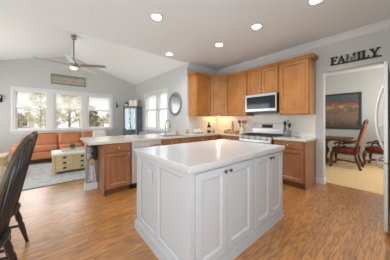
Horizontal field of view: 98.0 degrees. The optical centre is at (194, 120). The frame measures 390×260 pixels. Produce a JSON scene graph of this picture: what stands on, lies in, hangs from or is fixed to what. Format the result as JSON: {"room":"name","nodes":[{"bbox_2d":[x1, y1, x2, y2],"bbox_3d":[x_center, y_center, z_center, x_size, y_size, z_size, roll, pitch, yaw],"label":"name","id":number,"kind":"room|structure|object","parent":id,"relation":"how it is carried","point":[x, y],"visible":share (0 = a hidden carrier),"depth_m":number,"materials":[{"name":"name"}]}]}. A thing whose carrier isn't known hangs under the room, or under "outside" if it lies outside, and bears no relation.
{"room":"kitchen","nodes":[
{"label":"kitchen","id":0,"kind":"room"},
{"bbox_2d":[0,57,134,157],"bbox_3d":[-4.538,-0.528,6.158,4.980,3.580,0.140,0,0,-40],"label":"wall","id":1,"kind":"structure","parent":0,"point":[33,72],"depth_m":5.72,"materials":[{"name":"paint"}]},
{"bbox_2d":[14,88,48,130],"bbox_3d":[-5.297,-0.343,5.514,0.810,1.310,0.130,0,0,-40],"label":"window","id":2,"kind":"structure","parent":1,"relation":"in","point":[15,93],"depth_m":5.44,"materials":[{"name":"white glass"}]},
{"bbox_2d":[15,89,46,108],"bbox_3d":[-5.272,-0.680,5.485,0.734,0.564,0.045,0,0,-40],"label":"window blind","id":3,"kind":"object","parent":2,"relation":"attached to","point":[16,90],"visible":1,"depth_m":5.46,"materials":[{"name":"white"}]},
{"bbox_2d":[9,86,113,133],"bbox_3d":[-4.485,-0.321,6.072,2.950,1.475,0.060,0,0,-40],"label":"trim","id":4,"kind":"structure","parent":1,"relation":"attached to","point":[51,91],"depth_m":5.79,"materials":[{"name":"white wood"}]},
{"bbox_2d":[51,73,85,86],"bbox_3d":[-4.506,-1.428,6.073,1.000,0.340,0.030,0,0,-40],"label":"framed painting","id":5,"kind":"object","parent":1,"relation":"attached to","point":[55,78],"visible":1,"depth_m":6.04},
{"bbox_2d":[54,91,82,129],"bbox_3d":[-4.560,-0.343,6.133,0.835,1.310,0.130,0,0,-40],"label":"window","id":6,"kind":"structure","parent":1,"relation":"in","point":[81,101],"depth_m":6.10,"materials":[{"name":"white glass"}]},
{"bbox_2d":[55,93,81,109],"bbox_3d":[-4.536,-0.680,6.105,0.759,0.564,0.045,0,0,-40],"label":"window blind","id":7,"kind":"object","parent":6,"relation":"attached to","point":[78,99],"visible":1,"depth_m":6.09,"materials":[{"name":"white"}]},
{"bbox_2d":[87,94,110,128],"bbox_3d":[-3.810,-0.343,6.764,0.845,1.310,0.130,0,0,-40],"label":"window","id":8,"kind":"structure","parent":1,"relation":"in","point":[88,110],"depth_m":6.65,"materials":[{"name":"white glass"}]},
{"bbox_2d":[88,95,109,110],"bbox_3d":[-3.786,-0.680,6.736,0.769,0.564,0.045,0,0,-40],"label":"window blind","id":9,"kind":"object","parent":8,"relation":"attached to","point":[105,106],"visible":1,"depth_m":6.76,"materials":[{"name":"white"}]},
{"bbox_2d":[85,143,97,183],"bbox_3d":[-1.082,0.826,3.851,2.380,0.872,0.110,0,0,-40],"label":"wall","id":10,"kind":"structure","parent":0,"point":[87,165],"depth_m":3.08,"materials":[{"name":"beige paint"}]},
{"bbox_2d":[84,182,97,190],"bbox_3d":[-1.088,1.197,3.847,2.395,0.130,0.140,0,0,-40],"label":"baseboard","id":11,"kind":"structure","parent":10,"relation":"attached to","point":[89,186],"depth_m":3.08,"materials":[{"name":"white wood"}]},
{"bbox_2d":[88,164,96,182],"bbox_3d":[-1.869,0.969,3.086,0.140,0.344,0.054,0,0,-40],"label":"dish towel","id":12,"kind":"object","parent":10,"relation":"hanging from","point":[92,175],"visible":1,"depth_m":3.07,"materials":[{"name":"grey fabric"}]},
{"bbox_2d":[0,12,185,84],"bbox_3d":[-3.301,-1.999,4.687,4.980,0.918,3.985,0,0,-40],"label":"ceiling","id":13,"kind":"structure","parent":0,"point":[20,38],"depth_m":4.90,"materials":[{"name":"paint"}]},
{"bbox_2d":[33,34,105,73],"bbox_3d":[-3.230,-1.826,4.502,1.543,0.925,1.468,0,0,-27],"label":"ceiling fan","id":14,"kind":"object","parent":13,"relation":"hanging from","point":[73,65],"visible":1,"depth_m":4.54,"materials":[{"name":"silver metal"}]},
{"bbox_2d":[135,65,183,132],"bbox_3d":[-1.494,-0.161,6.298,0.140,2.845,3.845,0,0,-40],"label":"wall","id":15,"kind":"structure","parent":0,"point":[173,79],"depth_m":5.37,"materials":[{"name":"paint"}]},
{"bbox_2d":[146,93,155,128],"bbox_3d":[-1.625,-0.343,6.446,0.130,1.310,0.920,0,0,-40],"label":"window","id":16,"kind":"structure","parent":15,"relation":"in","point":[147,103],"depth_m":6.75,"materials":[{"name":"white wood"}]},
{"bbox_2d":[146,94,155,110],"bbox_3d":[-1.654,-0.680,6.422,0.045,0.564,0.844,0,0,-40],"label":"window blind","id":17,"kind":"object","parent":16,"relation":"attached to","point":[151,96],"visible":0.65,"depth_m":6.39,"materials":[{"name":"white"}]},
{"bbox_2d":[143,87,168,132],"bbox_3d":[-1.450,-0.321,6.090,0.060,1.475,1.870,0,0,-40],"label":"trim","id":18,"kind":"structure","parent":15,"relation":"attached to","point":[167,89],"depth_m":5.90,"materials":[{"name":"white wood"}]},
{"bbox_2d":[157,90,166,129],"bbox_3d":[-1.068,-0.343,5.784,0.130,1.310,0.730,0,0,-40],"label":"window","id":19,"kind":"structure","parent":15,"relation":"in","point":[159,109],"depth_m":6.01,"materials":[{"name":"white wood"}]},
{"bbox_2d":[158,91,166,108],"bbox_3d":[-1.097,-0.680,5.760,0.045,0.564,0.654,0,0,-40],"label":"window blind","id":20,"kind":"object","parent":19,"relation":"attached to","point":[161,101],"visible":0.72,"depth_m":5.75,"materials":[{"name":"white"}]},
{"bbox_2d":[169,92,181,114],"bbox_3d":[-0.607,-0.503,5.101,0.040,0.697,0.670,0,0,-40],"label":"mirror","id":21,"kind":"object","parent":15,"relation":"attached to","point":[175,101],"visible":1,"depth_m":5.09,"materials":[{"name":"grey mirror"}]},
{"bbox_2d":[0,156,389,259],"bbox_3d":[-0.259,1.320,3.913,10.740,0.124,9.085,0,0,-40],"label":"floor","id":22,"kind":"structure","parent":0,"point":[63,221],"depth_m":2.06,"materials":[{"name":"brown wood"}]},
{"bbox_2d":[0,134,33,259],"bbox_3d":[-1.427,0.683,1.087,0.569,1.164,0.497,0,0,-34],"label":"chair","id":23,"kind":"object","parent":22,"relation":"on","point":[18,161],"visible":1,"depth_m":1.15,"materials":[{"name":"black paint"}]},
{"bbox_2d":[0,131,38,259],"bbox_3d":[-1.756,0.683,1.479,0.569,1.164,0.497,0,0,-34],"label":"chair","id":24,"kind":"object","parent":22,"relation":"on","point":[18,217],"visible":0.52,"depth_m":1.66,"materials":[{"name":"black paint"}]},
{"bbox_2d":[0,160,84,190],"bbox_3d":[-3.336,1.254,4.574,3.900,0.013,2.643,0,0,-40],"label":"area rug","id":25,"kind":"object","parent":22,"relation":"on","point":[39,174],"visible":0.18,"depth_m":3.85,"materials":[{"name":"grey carpet"}]},
{"bbox_2d":[0,152,9,178],"bbox_3d":[-4.395,0.997,3.580,0.600,0.500,0.600,0,0,-40],"label":"side table","id":26,"kind":"object","parent":25,"relation":"on","point":[3,156],"visible":0.83,"depth_m":3.58,"materials":[{"name":"beige wood"}]},
{"bbox_2d":[11,131,92,159],"bbox_3d":[-4.212,0.814,5.576,2.450,0.866,0.920,0,0,-40],"label":"sofa","id":27,"kind":"object","parent":25,"relation":"on","point":[46,142],"visible":0.36,"depth_m":5.33,"materials":[{"name":"leather"}]},
{"bbox_2d":[33,143,57,151],"bbox_3d":[-4.573,0.822,5.155,0.623,0.170,0.620,0,0,-40],"label":"seat cushion","id":28,"kind":"object","parent":27,"relation":"on","point":[39,147],"depth_m":5.01,"materials":[{"name":"leather"}]},
{"bbox_2d":[35,132,57,144],"bbox_3d":[-4.784,0.597,5.405,0.623,0.432,0.272,0,0,-40],"label":"cushion","id":29,"kind":"object","parent":27,"relation":"on","point":[48,137],"depth_m":5.36,"materials":[{"name":"leather"}]},
{"bbox_2d":[58,132,80,143],"bbox_3d":[-4.298,0.597,5.814,0.623,0.432,0.272,0,0,-40],"label":"cushion","id":30,"kind":"object","parent":27,"relation":"on","point":[63,137],"depth_m":5.71,"materials":[{"name":"leather"}]},
{"bbox_2d":[58,142,81,149],"bbox_3d":[-4.088,0.822,5.564,0.623,0.170,0.620,0,0,-40],"label":"seat cushion","id":31,"kind":"object","parent":27,"relation":"on","point":[60,144],"depth_m":5.42,"materials":[{"name":"leather"}]},
{"bbox_2d":[81,131,92,141],"bbox_3d":[-3.812,0.597,6.223,0.623,0.432,0.272,0,0,-40],"label":"cushion","id":32,"kind":"object","parent":27,"relation":"on","point":[85,133],"depth_m":6.05,"materials":[{"name":"leather"}]},
{"bbox_2d":[92,129,105,136],"bbox_3d":[-3.463,0.527,6.154,0.440,0.400,0.239,0,0,-40],"label":"throw pillow","id":33,"kind":"object","parent":27,"relation":"on","point":[96,133],"visible":0.62,"depth_m":6.08,"materials":[{"name":"white fabric"}]},
{"bbox_2d":[51,150,84,175],"bbox_3d":[-2.971,1.000,4.412,1.170,0.495,0.600,0,0,-40],"label":"storage chest","id":34,"kind":"object","parent":25,"relation":"on","point":[70,160],"visible":0.65,"depth_m":4.03,"materials":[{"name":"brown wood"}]},
{"bbox_2d":[61,146,84,151],"bbox_3d":[-3.044,0.726,4.351,0.600,0.050,0.320,0,0,-40],"label":"tray","id":35,"kind":"object","parent":34,"relation":"on","point":[83,147],"visible":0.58,"depth_m":4.27,"materials":[{"name":"white wood"}]},
{"bbox_3d":[-1.835,0.857,5.865,0.800,0.780,1.600,0,0,-40],"label":"loveseat","id":36,"kind":"object","parent":25,"relation":"on","visible":0},
{"bbox_2d":[139,131,157,133],"bbox_3d":[-1.620,0.531,6.046,0.298,0.226,1.341,0,0,-40],"label":"throw blanket","id":37,"kind":"object","parent":36,"relation":"on","point":[142,132],"visible":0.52,"depth_m":6.10,"materials":[{"name":"white fabric"}]},
{"bbox_2d":[98,142,130,196],"bbox_3d":[-1.466,0.825,3.094,0.441,0.874,0.516,0,0,-40],"label":"base cabinet","id":38,"kind":"object","parent":22,"relation":"on","point":[114,160],"visible":0.98,"depth_m":2.93,"materials":[{"name":"brown wood"}]},
{"bbox_2d":[123,106,141,134],"bbox_3d":[-2.549,0.337,6.894,0.620,1.820,0.370,0,0,12],"label":"display cabinet","id":39,"kind":"object","parent":22,"relation":"on","point":[132,121],"visible":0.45,"depth_m":7.00,"materials":[{"name":"blue metal"}]},
{"bbox_2d":[133,100,137,105],"bbox_3d":[-2.401,-0.701,6.867,0.160,0.255,0.130,0,0,12],"label":"lantern box","id":40,"kind":"object","parent":39,"relation":"on","point":[135,102],"visible":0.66,"depth_m":6.81,"materials":[{"name":"white ceramic"}]},
{"bbox_2d":[129,140,160,188],"bbox_3d":[-1.054,0.826,3.427,0.601,0.872,0.536,0,0,-40],"label":"dishwasher","id":41,"kind":"object","parent":22,"relation":"on","point":[140,144],"visible":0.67,"depth_m":3.12,"materials":[{"name":"silver metal"}]},
{"bbox_2d":[161,137,194,145],"bbox_3d":[-0.481,0.825,3.922,0.898,0.874,0.516,0,0,-40],"label":"base cabinet","id":42,"kind":"object","parent":22,"relation":"on","point":[188,139],"visible":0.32,"depth_m":3.71,"materials":[{"name":"brown wood"}]},
{"bbox_2d":[80,131,243,144],"bbox_3d":[-0.376,0.367,3.952,3.650,0.040,1.706,0,0,-40],"label":"countertop","id":43,"kind":"structure","parent":42,"relation":"on","point":[141,137],"depth_m":3.47,"materials":[{"name":"beige stone"}]},
{"bbox_2d":[207,122,210,132],"bbox_3d":[0.404,0.199,4.912,0.114,0.295,0.114,0,0,-40],"label":"bottle","id":44,"kind":"object","parent":43,"relation":"on","point":[208,125],"visible":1,"depth_m":4.87,"materials":[{"name":"glass"}]},
{"bbox_2d":[224,130,238,132],"bbox_3d":[1.022,0.312,4.752,0.200,0.070,0.394,0,0,-40],"label":"serving tray","id":45,"kind":"object","parent":43,"relation":"on","point":[225,131],"visible":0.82,"depth_m":4.66,"materials":[{"name":"brown wood"}]},
{"bbox_2d":[239,127,244,133],"bbox_3d":[1.246,0.259,4.470,0.166,0.175,0.166,0,0,-40],"label":"utensil crock","id":46,"kind":"object","parent":43,"relation":"on","point":[241,129],"visible":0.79,"depth_m":4.40,"materials":[{"name":"white ceramic"}]},
{"bbox_2d":[195,135,218,141],"bbox_3d":[0.192,0.825,4.488,0.858,0.874,0.516,0,0,-40],"label":"base cabinet","id":47,"kind":"object","parent":22,"relation":"on","point":[213,137],"visible":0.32,"depth_m":4.28,"materials":[{"name":"brown wood"}]},
{"bbox_2d":[135,150,283,259],"bbox_3d":[0.237,0.820,2.092,1.580,0.884,1.054,0,0,-40],"label":"kitchen island","id":48,"kind":"object","parent":22,"relation":"on","point":[216,213],"visible":0.99,"depth_m":1.55,"materials":[{"name":"paint"}]},
{"bbox_2d":[134,139,284,173],"bbox_3d":[0.231,0.354,2.114,1.602,0.047,1.056,0,0,-40],"label":"island countertop","id":49,"kind":"structure","parent":48,"relation":"on","point":[192,157],"depth_m":1.75,"materials":[{"name":"white stone"}]},
{"bbox_2d":[220,135,239,140],"bbox_3d":[1.101,0.825,4.528,0.666,0.874,0.683,0,0,-40],"label":"base cabinet","id":50,"kind":"object","parent":22,"relation":"on","point":[236,138],"visible":0.18,"depth_m":4.30,"materials":[{"name":"brown wood"}]},
{"bbox_2d":[239,123,284,144],"bbox_3d":[1.540,0.662,3.941,0.726,1.200,0.765,0,0,-40],"label":"range","id":51,"kind":"object","parent":22,"relation":"on","point":[264,133],"visible":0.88,"depth_m":3.91,"materials":[{"name":"silver metal"}]},
{"bbox_2d":[244,134,280,137],"bbox_3d":[1.530,0.349,3.932,0.555,0.016,0.765,0,0,-40],"label":"cooktop","id":52,"kind":"object","parent":51,"relation":"in","point":[245,135],"depth_m":3.76,"materials":[{"name":"metal"}]},
{"bbox_2d":[274,140,315,190],"bbox_3d":[2.012,0.825,3.445,0.666,0.874,0.574,0,0,-40],"label":"base cabinet","id":53,"kind":"object","parent":22,"relation":"on","point":[299,158],"visible":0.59,"depth_m":3.19,"materials":[{"name":"brown wood"}]},
{"bbox_2d":[273,136,316,141],"bbox_3d":[2.024,0.367,3.445,0.630,0.040,0.599,0,0,-40],"label":"countertop","id":54,"kind":"structure","parent":53,"relation":"on","point":[292,138],"depth_m":3.28,"materials":[{"name":"beige stone"}]},
{"bbox_2d":[283,130,290,136],"bbox_3d":[1.985,0.282,3.654,0.156,0.130,0.156,0,0,-40],"label":"utensil holder","id":55,"kind":"object","parent":54,"relation":"on","point":[286,133],"visible":0.96,"depth_m":3.59,"materials":[{"name":"grey metal"}]},
{"bbox_2d":[325,136,354,163],"bbox_3d":[3.693,0.870,5.150,1.040,0.775,1.570,0,0,-40],"label":"dining table","id":56,"kind":"object","parent":22,"relation":"on","point":[327,138],"visible":0.28,"depth_m":4.82,"materials":[{"name":"brown wood"}]},
{"bbox_2d":[329,119,368,170],"bbox_3d":[4.167,0.617,4.602,0.661,1.312,0.748,0,0,-40],"label":"dining chair","id":57,"kind":"object","parent":22,"relation":"on","point":[346,150],"visible":0.94,"depth_m":4.47,"materials":[{"name":"brown wood"}]},
{"bbox_2d":[362,140,383,165],"bbox_3d":[5.108,0.617,4.595,0.661,1.312,0.748,0,0,-31],"label":"dining chair","id":58,"kind":"object","parent":22,"relation":"on","point":[371,149],"visible":0.81,"depth_m":4.65,"materials":[{"name":"brown wood"}]},
{"bbox_2d":[375,61,389,231],"bbox_3d":[2.616,0.309,1.874,0.905,1.905,0.862,0,0,-40],"label":"refrigerator","id":59,"kind":"object","parent":22,"relation":"on","point":[386,87],"visible":1,"depth_m":1.84,"materials":[{"name":"silver metal"}]},
{"bbox_2d":[0,0,389,75],"bbox_3d":[1.024,-1.643,2.389,10.740,0.120,5.100,0,0,-40],"label":"ceiling","id":60,"kind":"structure","parent":0,"point":[190,30],"depth_m":2.74,"materials":[{"name":"paint"}]},
{"bbox_2d":[150,13,162,20],"bbox_3d":[-0.584,-1.578,2.591,0.190,0.010,0.190,0,0,-40],"label":"recessed light","id":61,"kind":"object","parent":60,"relation":"in","point":[155,16],"visible":1,"depth_m":2.57,"materials":[{"name":"white"}]},
{"bbox_2d":[215,43,223,46],"bbox_3d":[0.506,-1.578,3.548,0.190,0.010,0.190,0,0,-40],"label":"recessed light","id":62,"kind":"object","parent":60,"relation":"in","point":[216,44],"visible":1,"depth_m":3.52,"materials":[{"name":"white plastic"}]},
{"bbox_2d":[251,23,262,29],"bbox_3d":[1.036,-1.578,2.856,0.190,0.010,0.190,0,0,-40],"label":"recessed light","id":63,"kind":"object","parent":60,"relation":"in","point":[258,25],"visible":1,"depth_m":2.84,"materials":[{"name":"white"}]},
{"bbox_2d":[308,0,322,4],"bbox_3d":[1.592,-1.578,2.226,0.190,0.010,0.190,0,0,-40],"label":"recessed light","id":64,"kind":"object","parent":60,"relation":"in","point":[310,2],"visible":1,"depth_m":2.26,"materials":[{"name":"white plastic"}]},
{"bbox_2d":[184,63,213,132],"bbox_3d":[0.267,-0.161,5.176,1.390,2.845,0.140,0,0,-40],"label":"wall","id":65,"kind":"structure","parent":0,"point":[186,70],"depth_m":4.73,"materials":[{"name":"paint"}]},
{"bbox_2d":[187,71,210,115],"bbox_3d":[0.126,-0.698,4.725,0.606,1.150,0.366,0,0,-40],"label":"upper cabinet","id":66,"kind":"object","parent":65,"relation":"attached to","point":[199,83],"visible":1,"depth_m":4.61,"materials":[{"name":"brown wood"}]},
{"bbox_2d":[187,116,217,132],"bbox_3d":[0.260,0.104,5.073,1.237,0.485,0.008,0,0,-40],"label":"backsplash","id":67,"kind":"structure","parent":65,"relation":"attached to","point":[192,121],"depth_m":5.01,"materials":[{"name":"tile"}]},
{"bbox_2d":[219,29,389,177],"bbox_3d":[2.432,-0.161,3.573,0.140,2.845,5.100,0,0,-40],"label":"wall","id":68,"kind":"structure","parent":0,"point":[381,39],"depth_m":3.27,"materials":[{"name":"paint"}]},
{"bbox_2d":[208,75,227,116],"bbox_3d":[0.695,-0.698,4.994,0.688,1.150,0.688,0,0,-40],"label":"upper cabinet","id":69,"kind":"object","parent":68,"relation":"attached to","point":[219,83],"visible":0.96,"depth_m":4.79,"materials":[{"name":"brown wood"}]},
{"bbox_2d":[227,70,253,115],"bbox_3d":[1.219,-0.698,4.621,0.366,1.150,0.635,0,0,-40],"label":"upper cabinet","id":70,"kind":"object","parent":68,"relation":"attached to","point":[238,81],"visible":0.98,"depth_m":4.50,"materials":[{"name":"brown wood"}]},
{"bbox_2d":[246,62,278,94],"bbox_3d":[1.676,-0.948,4.077,0.366,0.650,0.775,0,0,-40],"label":"upper cabinet","id":71,"kind":"object","parent":68,"relation":"attached to","point":[265,78],"visible":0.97,"depth_m":3.94,"materials":[{"name":"brown wood"}]},
{"bbox_2d":[245,92,278,112],"bbox_3d":[1.653,-0.403,4.058,0.409,0.426,0.765,0,0,-40],"label":"microwave","id":72,"kind":"object","parent":71,"relation":"attached to","point":[265,102],"visible":0.98,"depth_m":3.88,"materials":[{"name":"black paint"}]},
{"bbox_2d":[218,114,315,137],"bbox_3d":[1.590,0.104,4.459,0.008,0.485,2.660,0,0,-40],"label":"backsplash","id":73,"kind":"structure","parent":68,"relation":"attached to","point":[303,125],"depth_m":4.00,"materials":[{"name":"tile"}]},
{"bbox_2d":[187,18,389,74],"bbox_3d":[1.691,-1.521,3.374,1.250,0.125,4.450,0,0,-40],"label":"trim","id":74,"kind":"structure","parent":68,"relation":"attached to","point":[385,24],"depth_m":3.51,"materials":[{"name":"white paint"}]},
{"bbox_2d":[278,52,318,114],"bbox_3d":[2.136,-0.698,3.530,0.366,1.150,0.646,0,0,-40],"label":"upper cabinet","id":75,"kind":"object","parent":68,"relation":"attached to","point":[297,75],"visible":1,"depth_m":3.41,"materials":[{"name":"brown wood"}]},
{"bbox_2d":[316,177,325,184],"bbox_3d":[2.545,1.202,3.426,0.156,0.120,0.140,0,0,-40],"label":"baseboard","id":76,"kind":"structure","parent":68,"relation":"attached to","point":[318,180],"depth_m":3.38,"materials":[{"name":"white wood"}]},
{"bbox_2d":[323,61,383,72],"bbox_3d":[2.798,0.154,3.024,0.006,2.215,0.844,0,0,-40],"label":"trim","id":77,"kind":"structure","parent":68,"relation":"attached to","point":[383,61],"depth_m":2.99,"materials":[{"name":"white wood"}]},
{"bbox_2d":[330,47,381,65],"bbox_3d":[2.806,-1.120,2.993,0.030,0.154,0.660,0,0,-40],"label":"wall sign","id":78,"kind":"object","parent":68,"relation":"attached to","point":[372,50],"visible":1,"depth_m":2.99,"materials":[{"name":"black metal"}]},
{"bbox_2d":[325,67,383,157],"bbox_3d":[5.339,-0.161,5.430,0.140,2.845,4.200,0,0,-40],"label":"wall","id":79,"kind":"structure","parent":0,"point":[369,82],"depth_m":5.33,"materials":[{"name":"paint"}]},
{"bbox_2d":[325,92,361,129],"bbox_3d":[4.905,-0.313,5.810,0.030,1.200,1.160,0,0,-40],"label":"framed painting","id":80,"kind":"object","parent":79,"relation":"attached to","point":[344,110],"visible":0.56,"depth_m":5.69},
{"bbox_2d":[327,153,383,162],"bbox_3d":[5.279,1.195,5.380,0.016,0.126,3.920,0,0,-40],"label":"baseboard","id":81,"kind":"structure","parent":79,"relation":"attached to","point":[338,155],"depth_m":5.57,"materials":[{"name":"white wood"}]},
{"label":"outside","id":82,"kind":"structure","parent":0,"visible":0},
{"bbox_2d":[35,124,166,127],"bbox_3d":[-30.749,1.797,27.377,100.000,0.170,65.950,0,0,-40],"label":"lawn","id":83,"kind":"structure","parent":82,"point":[150,125],"depth_m":48.68,"materials":[{"name":"green plant"}]},
{"bbox_2d":[17,111,29,127],"bbox_3d":[-22.307,0.202,21.269,2.911,3.030,2.606,0,0,-40],"label":"tree","id":84,"kind":"object","parent":83,"relation":"on","point":[21,117],"visible":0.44,"depth_m":21.38,"materials":[{"name":"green plant"}]},
{"bbox_2d":[17,114,34,127],"bbox_3d":[-35.914,0.216,34.760,5.000,2.992,5.600,0,0,-40],"label":"house","id":85,"kind":"structure","parent":83,"relation":"on","point":[29,124],"depth_m":33.79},
{"bbox_2d":[21,93,59,127],"bbox_3d":[-11.295,-0.291,12.338,1.961,4.012,1.897,0,0,-6],"label":"tree","id":86,"kind":"object","parent":83,"relation":"on","point":[30,117],"visible":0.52,"depth_m":12.08,"materials":[{"name":"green plant"}]},
{"bbox_2d":[31,112,56,127],"bbox_3d":[-21.765,0.141,24.443,2.685,3.149,2.468,0,0,13],"label":"tree","id":87,"kind":"object","parent":83,"relation":"on","point":[44,119],"visible":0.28,"depth_m":24.12,"materials":[{"name":"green plant"}]},
{"bbox_2d":[45,110,67,126],"bbox_3d":[-18.702,0.054,23.088,2.690,3.323,2.707,0,0,3],"label":"tree","id":88,"kind":"object","parent":83,"relation":"on","point":[57,122],"visible":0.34,"depth_m":23.23,"materials":[{"name":"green plant"}]},
{"bbox_2d":[56,95,79,126],"bbox_3d":[-13.079,-0.867,17.432,2.866,5.166,3.203,0,0,25],"label":"tree","id":89,"kind":"object","parent":83,"relation":"on","point":[68,118],"visible":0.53,"depth_m":17.36,"materials":[{"name":"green plant"}]},
{"bbox_2d":[79,117,104,126],"bbox_3d":[-27.253,0.112,44.658,5.800,3.200,5.600,0,0,-40],"label":"house","id":90,"kind":"structure","parent":83,"relation":"on","point":[100,118],"depth_m":43.93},
{"bbox_2d":[89,105,101,126],"bbox_3d":[-9.753,0.086,16.243,1.460,3.260,1.531,0,0,-40],"label":"tree","id":91,"kind":"object","parent":83,"relation":"on","point":[94,118],"visible":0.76,"depth_m":16.19,"materials":[{"name":"green plant"}]},
{"bbox_2d":[102,113,108,124],"bbox_3d":[-12.891,0.160,26.624,2.724,3.112,2.604,0,0,18],"label":"tree","id":92,"kind":"object","parent":83,"relation":"on","point":[107,115],"visible":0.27,"depth_m":26.07,"materials":[{"name":"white plant"}]},
{"bbox_3d":[-1.869,0.475,3.093,0.170,0.030,0.036,0,0,-40],"label":"hook rail","id":93,"kind":"object","parent":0,"visible":0},
{"bbox_2d":[86,146,91,160],"bbox_3d":[-1.902,0.590,3.038,0.100,0.261,0.038,0,0,-40],"label":"oven mitt","id":94,"kind":"object","parent":93,"relation":"hanging from","point":[89,148],"visible":1,"depth_m":3.03,"materials":[{"name":"grey fabric"}]},
{"bbox_2d":[92,146,97,159],"bbox_3d":[-1.833,0.600,3.096,0.100,0.261,0.038,0,0,-40],"label":"oven mitt","id":95,"kind":"object","parent":93,"relation":"hanging from","point":[95,152],"visible":1,"depth_m":3.09,"materials":[{"name":"black fabric"}]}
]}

